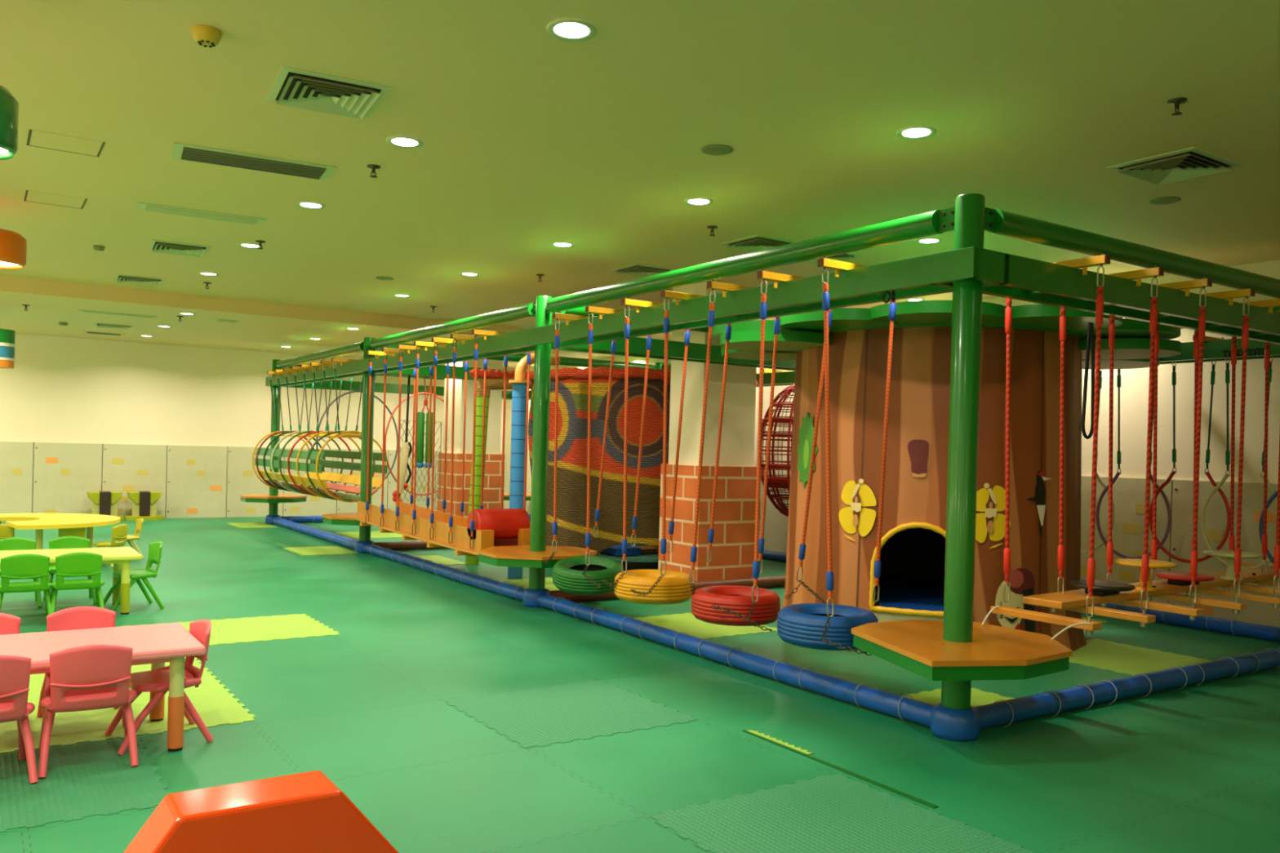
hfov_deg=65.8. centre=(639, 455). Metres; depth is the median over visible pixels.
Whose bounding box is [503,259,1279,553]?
wall
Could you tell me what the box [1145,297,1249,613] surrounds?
plank
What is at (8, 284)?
ceiling beam
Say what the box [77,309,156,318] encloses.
ceiling vent
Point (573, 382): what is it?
tower
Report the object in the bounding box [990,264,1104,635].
plank
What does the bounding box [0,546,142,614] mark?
table
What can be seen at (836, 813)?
foam mat
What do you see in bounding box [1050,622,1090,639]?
cord
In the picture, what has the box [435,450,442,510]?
pad
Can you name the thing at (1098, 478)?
ring
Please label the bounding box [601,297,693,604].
swing
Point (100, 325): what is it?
ceiling vent
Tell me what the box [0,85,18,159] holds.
pendant lamp
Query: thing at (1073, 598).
beam
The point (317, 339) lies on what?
recessed light
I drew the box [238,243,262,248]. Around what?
recessed light
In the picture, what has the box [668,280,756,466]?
column
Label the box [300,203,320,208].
diffuser
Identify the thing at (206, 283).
sprinkler
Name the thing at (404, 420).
net
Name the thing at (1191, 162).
ceiling vent
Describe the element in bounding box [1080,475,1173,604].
wall panel
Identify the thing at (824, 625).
swing
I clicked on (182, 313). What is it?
recessed light
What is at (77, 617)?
child chair
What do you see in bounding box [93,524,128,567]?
child chair
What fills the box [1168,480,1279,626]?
wall panel
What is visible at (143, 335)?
recessed light
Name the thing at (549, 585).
foam mat
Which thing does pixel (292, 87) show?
ceiling vent
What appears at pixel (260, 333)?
ceiling
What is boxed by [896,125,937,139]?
recessed light
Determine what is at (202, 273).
diffuser
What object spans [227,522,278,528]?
foam mat
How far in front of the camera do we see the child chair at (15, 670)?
4.21 m
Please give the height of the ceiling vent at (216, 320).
0.019 m
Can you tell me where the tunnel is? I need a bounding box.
[251,361,387,502]
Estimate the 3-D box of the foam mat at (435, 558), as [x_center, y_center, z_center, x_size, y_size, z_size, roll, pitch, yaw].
[-2.610,1.343,12.684,0.486,0.004,1.036,1,0,-34]
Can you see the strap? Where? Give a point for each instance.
(1090, 339)
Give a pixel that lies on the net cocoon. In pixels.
(774, 482)
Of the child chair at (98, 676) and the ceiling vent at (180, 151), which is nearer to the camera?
the child chair at (98, 676)
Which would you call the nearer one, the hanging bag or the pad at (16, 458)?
the hanging bag
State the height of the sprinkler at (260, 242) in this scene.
0.080 m
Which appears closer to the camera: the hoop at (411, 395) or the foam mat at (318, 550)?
the foam mat at (318, 550)
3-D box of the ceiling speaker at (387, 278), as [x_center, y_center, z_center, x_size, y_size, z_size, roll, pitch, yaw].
[-2.885,-1.996,11.187,0.200,0.011,0.200,1,0,-34]
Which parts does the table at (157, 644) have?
leg, leg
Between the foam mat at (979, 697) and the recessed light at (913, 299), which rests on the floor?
the foam mat at (979, 697)
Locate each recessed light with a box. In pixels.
[139,334,153,337]
[155,324,172,327]
[177,312,195,315]
[197,271,218,275]
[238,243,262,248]
[295,201,325,209]
[308,337,322,340]
[345,327,360,329]
[386,136,423,148]
[392,293,411,297]
[459,271,479,276]
[546,18,596,42]
[550,241,574,248]
[683,197,713,206]
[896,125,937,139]
[905,297,924,301]
[915,237,942,244]
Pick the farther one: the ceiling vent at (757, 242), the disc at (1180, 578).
the ceiling vent at (757, 242)
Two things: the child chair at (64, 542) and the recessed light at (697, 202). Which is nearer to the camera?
the recessed light at (697, 202)
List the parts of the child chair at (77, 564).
leg, seat, backrest, leg, leg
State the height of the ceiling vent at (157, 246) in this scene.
0.032 m
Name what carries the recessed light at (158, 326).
in the ceiling at (260, 333)
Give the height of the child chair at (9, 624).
0.574 m
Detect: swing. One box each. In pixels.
[542,312,651,595]
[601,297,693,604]
[688,279,780,631]
[777,267,896,655]
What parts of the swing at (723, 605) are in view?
chain, chain, chain, chain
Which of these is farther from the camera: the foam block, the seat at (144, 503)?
the seat at (144, 503)
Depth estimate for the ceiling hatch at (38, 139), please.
6.31 m
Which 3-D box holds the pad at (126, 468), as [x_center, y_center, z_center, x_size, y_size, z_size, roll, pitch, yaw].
[-9.082,0.472,17.804,1.040,1.335,0.046,1,0,-34]
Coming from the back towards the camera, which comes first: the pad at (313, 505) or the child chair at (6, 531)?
the pad at (313, 505)
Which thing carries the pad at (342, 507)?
attached to the wall at (58, 388)
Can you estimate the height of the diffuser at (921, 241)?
0.005 m
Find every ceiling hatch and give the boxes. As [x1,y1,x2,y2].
[23,190,87,208]
[26,128,105,157]
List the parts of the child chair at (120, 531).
seat, backrest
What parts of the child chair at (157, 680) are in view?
leg, leg, seat, leg, backrest, leg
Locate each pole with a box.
[465,368,533,564]
[507,352,560,578]
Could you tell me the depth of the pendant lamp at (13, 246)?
7.82 m
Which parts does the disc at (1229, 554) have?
stem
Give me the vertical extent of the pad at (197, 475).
1.335 m
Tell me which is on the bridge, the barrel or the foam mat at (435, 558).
the barrel
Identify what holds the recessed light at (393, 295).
in the ceiling at (533, 140)
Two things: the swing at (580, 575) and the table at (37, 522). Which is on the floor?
the table at (37, 522)
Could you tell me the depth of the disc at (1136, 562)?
6.54 m
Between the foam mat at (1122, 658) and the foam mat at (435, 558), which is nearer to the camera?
the foam mat at (1122, 658)
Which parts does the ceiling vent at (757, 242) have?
frame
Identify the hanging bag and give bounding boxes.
[416,376,433,467]
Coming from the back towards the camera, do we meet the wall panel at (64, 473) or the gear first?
the wall panel at (64, 473)
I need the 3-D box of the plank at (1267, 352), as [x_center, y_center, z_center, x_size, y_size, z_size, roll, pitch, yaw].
[5.117,0.024,7.599,0.121,2.058,0.665,1,0,-34]
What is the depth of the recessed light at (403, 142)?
6.09 m
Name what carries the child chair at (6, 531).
on the floor
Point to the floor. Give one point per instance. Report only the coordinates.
(1193, 768)
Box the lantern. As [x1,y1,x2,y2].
[0,328,15,368]
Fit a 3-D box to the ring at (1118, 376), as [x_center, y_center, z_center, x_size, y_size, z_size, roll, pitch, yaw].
[4.731,0.055,9.478,0.680,1.896,0.056,2,1,43]
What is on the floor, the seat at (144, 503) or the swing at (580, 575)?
the seat at (144, 503)
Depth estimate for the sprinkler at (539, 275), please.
10.69 m
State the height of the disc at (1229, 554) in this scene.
0.202 m
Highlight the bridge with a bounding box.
[354,334,530,555]
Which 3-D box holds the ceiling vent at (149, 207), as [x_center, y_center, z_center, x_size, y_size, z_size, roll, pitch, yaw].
[-3.633,-1.992,8.213,0.960,0.019,0.280,1,0,-30]
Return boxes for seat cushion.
[763,477,787,488]
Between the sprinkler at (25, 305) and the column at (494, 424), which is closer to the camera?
the sprinkler at (25, 305)
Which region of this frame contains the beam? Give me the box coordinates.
[1022,565,1279,608]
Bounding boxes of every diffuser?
[200,272,216,275]
[241,244,258,247]
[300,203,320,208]
[391,137,417,146]
[462,273,476,275]
[554,22,589,38]
[554,243,571,246]
[688,199,709,204]
[902,128,930,137]
[919,239,938,243]
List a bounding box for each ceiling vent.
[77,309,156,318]
[82,330,124,335]
[93,322,133,328]
[113,274,164,286]
[136,202,266,226]
[147,240,211,257]
[170,142,337,181]
[213,319,240,323]
[266,66,391,119]
[609,263,676,277]
[720,234,797,252]
[806,252,862,263]
[1106,146,1242,185]
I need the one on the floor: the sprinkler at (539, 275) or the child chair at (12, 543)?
the child chair at (12, 543)
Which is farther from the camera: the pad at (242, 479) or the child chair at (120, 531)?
the pad at (242, 479)
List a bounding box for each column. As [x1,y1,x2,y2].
[442,359,502,454]
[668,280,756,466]
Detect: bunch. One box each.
[882,290,895,303]
[1222,347,1265,357]
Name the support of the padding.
on the floor
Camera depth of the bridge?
11.11 m
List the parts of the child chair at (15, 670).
seat, backrest, leg, leg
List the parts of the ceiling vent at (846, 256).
frame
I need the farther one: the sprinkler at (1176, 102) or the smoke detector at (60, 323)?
the smoke detector at (60, 323)
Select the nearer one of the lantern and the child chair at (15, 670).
the child chair at (15, 670)
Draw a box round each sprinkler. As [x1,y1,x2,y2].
[22,304,30,311]
[203,282,211,288]
[255,240,265,249]
[366,164,380,177]
[536,274,544,281]
[706,225,717,235]
[1167,97,1186,115]
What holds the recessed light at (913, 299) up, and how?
in the ceiling at (533, 140)
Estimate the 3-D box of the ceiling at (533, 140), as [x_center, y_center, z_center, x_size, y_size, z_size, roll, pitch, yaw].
[-0.473,-1.930,5.362,14.300,0.060,18.600,1,0,-34]
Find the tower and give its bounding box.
[526,366,757,562]
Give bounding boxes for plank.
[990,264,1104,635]
[1051,276,1158,626]
[1101,287,1206,620]
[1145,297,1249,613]
[1186,330,1279,608]
[1220,336,1279,595]
[1253,342,1279,586]
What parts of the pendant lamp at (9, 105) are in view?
bulb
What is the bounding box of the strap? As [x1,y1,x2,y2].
[1080,322,1094,439]
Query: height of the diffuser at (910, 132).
0.005 m
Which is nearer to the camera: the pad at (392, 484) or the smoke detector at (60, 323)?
the smoke detector at (60, 323)
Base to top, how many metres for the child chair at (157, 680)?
0.574 m
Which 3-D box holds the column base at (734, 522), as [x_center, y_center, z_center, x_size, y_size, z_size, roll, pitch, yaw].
[0.785,0.780,11.222,0.862,1.330,0.742,1,0,-34]
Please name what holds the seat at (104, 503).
on the floor
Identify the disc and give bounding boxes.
[1070,579,1135,595]
[1114,558,1177,591]
[1153,571,1214,586]
[1203,550,1262,580]
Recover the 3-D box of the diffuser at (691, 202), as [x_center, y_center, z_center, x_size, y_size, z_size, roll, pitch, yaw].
[0.436,-1.886,7.360,0.156,0.005,0.156,1,0,-34]
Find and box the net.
[396,420,441,501]
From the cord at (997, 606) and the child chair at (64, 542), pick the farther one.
the child chair at (64, 542)
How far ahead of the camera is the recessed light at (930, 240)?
8.49 m
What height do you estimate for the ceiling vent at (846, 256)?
0.032 m
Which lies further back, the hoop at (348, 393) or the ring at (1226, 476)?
the hoop at (348, 393)
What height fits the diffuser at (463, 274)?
0.005 m
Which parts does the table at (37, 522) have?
leg, leg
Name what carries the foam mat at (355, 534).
on the floor
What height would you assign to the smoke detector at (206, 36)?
0.062 m
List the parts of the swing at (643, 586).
chain, chain, chain, chain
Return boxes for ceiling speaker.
[375,276,393,280]
[701,144,733,155]
[1149,196,1181,204]
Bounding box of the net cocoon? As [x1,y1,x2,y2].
[760,383,795,516]
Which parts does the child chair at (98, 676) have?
leg, leg, seat, backrest, leg, leg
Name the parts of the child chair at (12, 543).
backrest, leg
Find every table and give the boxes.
[0,512,120,549]
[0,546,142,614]
[0,622,205,751]
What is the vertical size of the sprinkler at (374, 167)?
0.080 m
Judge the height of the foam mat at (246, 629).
0.004 m
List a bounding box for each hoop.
[315,386,398,493]
[384,387,444,495]
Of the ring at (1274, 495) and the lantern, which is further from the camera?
the lantern
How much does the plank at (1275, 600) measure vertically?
2.058 m
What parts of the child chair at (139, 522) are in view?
seat, leg, leg, backrest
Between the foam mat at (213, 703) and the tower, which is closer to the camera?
the foam mat at (213, 703)
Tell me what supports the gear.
hanging from the climbing frame
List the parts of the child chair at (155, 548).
leg, leg, seat, leg, leg, backrest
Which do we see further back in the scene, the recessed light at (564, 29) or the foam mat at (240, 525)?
the foam mat at (240, 525)
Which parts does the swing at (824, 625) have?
chain, chain, chain, chain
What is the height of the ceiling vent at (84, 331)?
0.019 m
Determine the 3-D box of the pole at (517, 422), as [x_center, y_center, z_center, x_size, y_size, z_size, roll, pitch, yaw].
[-1.219,0.111,11.281,0.636,2.560,0.250,1,0,-34]
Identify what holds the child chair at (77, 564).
on the floor
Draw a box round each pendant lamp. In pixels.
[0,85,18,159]
[0,228,26,269]
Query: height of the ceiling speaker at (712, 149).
0.011 m
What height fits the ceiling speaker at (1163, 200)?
0.011 m
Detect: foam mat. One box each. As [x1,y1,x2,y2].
[0,657,255,753]
[0,737,171,832]
[25,613,340,645]
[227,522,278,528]
[283,546,358,555]
[335,531,403,538]
[413,555,465,564]
[444,680,697,748]
[497,577,559,591]
[633,613,777,639]
[649,773,1034,852]
[902,687,1014,706]
[1069,638,1213,675]
[1080,616,1110,622]
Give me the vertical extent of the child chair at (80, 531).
0.481 m
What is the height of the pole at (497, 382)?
2.469 m
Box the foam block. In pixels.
[123,770,398,852]
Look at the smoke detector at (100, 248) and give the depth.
9.70 m
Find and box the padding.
[436,452,504,517]
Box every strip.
[742,729,937,808]
[747,729,813,755]
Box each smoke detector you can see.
[58,322,67,325]
[93,244,104,251]
[191,25,221,48]
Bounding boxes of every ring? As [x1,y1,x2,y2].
[1080,368,1115,554]
[1095,368,1171,559]
[1149,359,1230,563]
[1200,355,1277,569]
[1258,490,1277,564]
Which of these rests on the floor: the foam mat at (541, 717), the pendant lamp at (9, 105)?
the foam mat at (541, 717)
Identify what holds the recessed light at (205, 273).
in the ceiling at (533, 140)
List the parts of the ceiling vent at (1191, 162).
frame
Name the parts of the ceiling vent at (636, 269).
frame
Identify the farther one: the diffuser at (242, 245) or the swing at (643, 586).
the diffuser at (242, 245)
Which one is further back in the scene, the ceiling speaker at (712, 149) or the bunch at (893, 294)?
the ceiling speaker at (712, 149)
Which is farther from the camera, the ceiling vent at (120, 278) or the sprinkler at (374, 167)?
the ceiling vent at (120, 278)
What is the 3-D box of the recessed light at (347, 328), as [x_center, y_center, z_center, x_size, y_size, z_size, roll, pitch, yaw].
[-4.258,-1.877,14.691,0.224,0.011,0.224,1,0,-34]
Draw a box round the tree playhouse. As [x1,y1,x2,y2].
[711,300,1181,651]
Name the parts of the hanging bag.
hanging cord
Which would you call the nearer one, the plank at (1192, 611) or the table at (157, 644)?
the table at (157, 644)
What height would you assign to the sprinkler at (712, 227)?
0.080 m
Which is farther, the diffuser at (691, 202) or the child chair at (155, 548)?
the child chair at (155, 548)
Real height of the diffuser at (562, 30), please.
0.005 m
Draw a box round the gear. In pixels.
[391,375,412,502]
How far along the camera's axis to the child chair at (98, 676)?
4.39 m
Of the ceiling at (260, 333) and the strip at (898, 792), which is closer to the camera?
the strip at (898, 792)
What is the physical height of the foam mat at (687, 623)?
0.004 m
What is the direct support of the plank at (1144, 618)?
hanging from the climbing frame
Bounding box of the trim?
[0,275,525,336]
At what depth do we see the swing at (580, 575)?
8.41 m
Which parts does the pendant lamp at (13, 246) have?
bulb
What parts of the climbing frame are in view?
deck frame, post, rail, deck frame, rail, post, rail, rail, deck frame, deck frame, post, rail, post, rail, rail, deck frame, post, rail, rail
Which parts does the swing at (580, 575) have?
chain, chain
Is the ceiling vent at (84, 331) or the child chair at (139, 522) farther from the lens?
the ceiling vent at (84, 331)
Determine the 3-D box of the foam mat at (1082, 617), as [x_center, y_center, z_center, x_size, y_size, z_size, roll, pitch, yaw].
[3.497,1.528,9.293,1.436,0.004,1.086,1,0,-34]
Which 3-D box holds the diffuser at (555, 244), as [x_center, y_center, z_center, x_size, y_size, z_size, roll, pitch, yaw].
[-0.708,-1.927,9.061,0.156,0.005,0.156,1,0,-34]
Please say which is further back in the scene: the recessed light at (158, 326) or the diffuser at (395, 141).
the recessed light at (158, 326)
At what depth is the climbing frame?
6.40 m
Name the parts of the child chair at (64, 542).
leg, seat, backrest, leg, leg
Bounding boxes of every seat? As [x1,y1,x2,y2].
[87,491,124,520]
[124,491,164,520]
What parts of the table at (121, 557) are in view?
leg, leg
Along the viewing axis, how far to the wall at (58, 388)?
18.05 m
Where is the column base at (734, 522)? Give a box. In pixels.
[657,464,761,581]
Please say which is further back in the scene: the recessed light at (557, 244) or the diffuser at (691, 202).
the recessed light at (557, 244)
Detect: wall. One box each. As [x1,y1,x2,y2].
[0,333,504,454]
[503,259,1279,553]
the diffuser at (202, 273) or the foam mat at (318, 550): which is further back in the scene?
the foam mat at (318, 550)
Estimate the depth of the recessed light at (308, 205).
7.79 m
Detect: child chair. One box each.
[0,524,14,538]
[0,537,41,607]
[0,553,51,617]
[0,613,20,635]
[0,654,38,783]
[36,606,124,726]
[37,644,138,777]
[43,536,96,604]
[50,551,104,613]
[58,527,85,537]
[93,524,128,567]
[103,541,164,611]
[104,619,213,755]
[116,518,143,558]
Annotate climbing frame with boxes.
[240,193,1279,742]
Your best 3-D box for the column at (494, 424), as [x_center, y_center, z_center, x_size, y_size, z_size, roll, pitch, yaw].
[-3.052,-0.288,17.952,0.780,3.170,0.780,1,0,-34]
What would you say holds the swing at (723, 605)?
hanging from the climbing frame
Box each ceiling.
[0,0,1279,340]
[0,291,619,368]
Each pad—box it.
[0,441,34,513]
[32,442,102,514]
[102,444,167,518]
[165,444,227,518]
[226,446,284,517]
[283,447,337,516]
[336,448,388,513]
[386,449,435,511]
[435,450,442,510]
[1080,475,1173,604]
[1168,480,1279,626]
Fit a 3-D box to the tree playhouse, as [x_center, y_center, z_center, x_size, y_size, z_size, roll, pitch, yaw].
[2.670,0.217,8.792,4.033,2.587,3.667,1,0,-34]
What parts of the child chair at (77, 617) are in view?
leg, leg, backrest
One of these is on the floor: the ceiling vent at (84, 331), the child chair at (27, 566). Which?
the child chair at (27, 566)
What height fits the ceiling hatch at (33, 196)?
0.002 m
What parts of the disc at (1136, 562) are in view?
stem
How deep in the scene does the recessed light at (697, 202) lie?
7.36 m
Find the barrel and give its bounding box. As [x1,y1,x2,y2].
[466,508,529,546]
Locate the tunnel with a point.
(315, 476)
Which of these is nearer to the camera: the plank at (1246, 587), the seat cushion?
the plank at (1246, 587)
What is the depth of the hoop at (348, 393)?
18.24 m
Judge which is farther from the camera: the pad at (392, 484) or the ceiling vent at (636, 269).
the pad at (392, 484)
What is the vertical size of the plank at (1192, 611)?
2.058 m
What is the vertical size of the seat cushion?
0.140 m
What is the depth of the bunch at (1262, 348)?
8.47 m
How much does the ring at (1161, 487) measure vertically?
1.866 m
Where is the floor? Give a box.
[0,515,1279,852]
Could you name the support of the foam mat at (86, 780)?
on the floor
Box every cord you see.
[981,605,999,626]
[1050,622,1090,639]
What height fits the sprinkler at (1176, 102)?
0.080 m
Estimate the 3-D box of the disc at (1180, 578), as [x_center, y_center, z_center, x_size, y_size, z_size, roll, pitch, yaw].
[3.819,0.869,6.955,0.380,0.072,0.380,1,0,-34]
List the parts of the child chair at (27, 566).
leg, seat, backrest, leg, leg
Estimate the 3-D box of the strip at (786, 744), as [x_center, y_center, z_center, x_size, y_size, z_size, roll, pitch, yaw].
[0.723,1.482,5.123,0.050,0.006,0.470,1,0,-34]

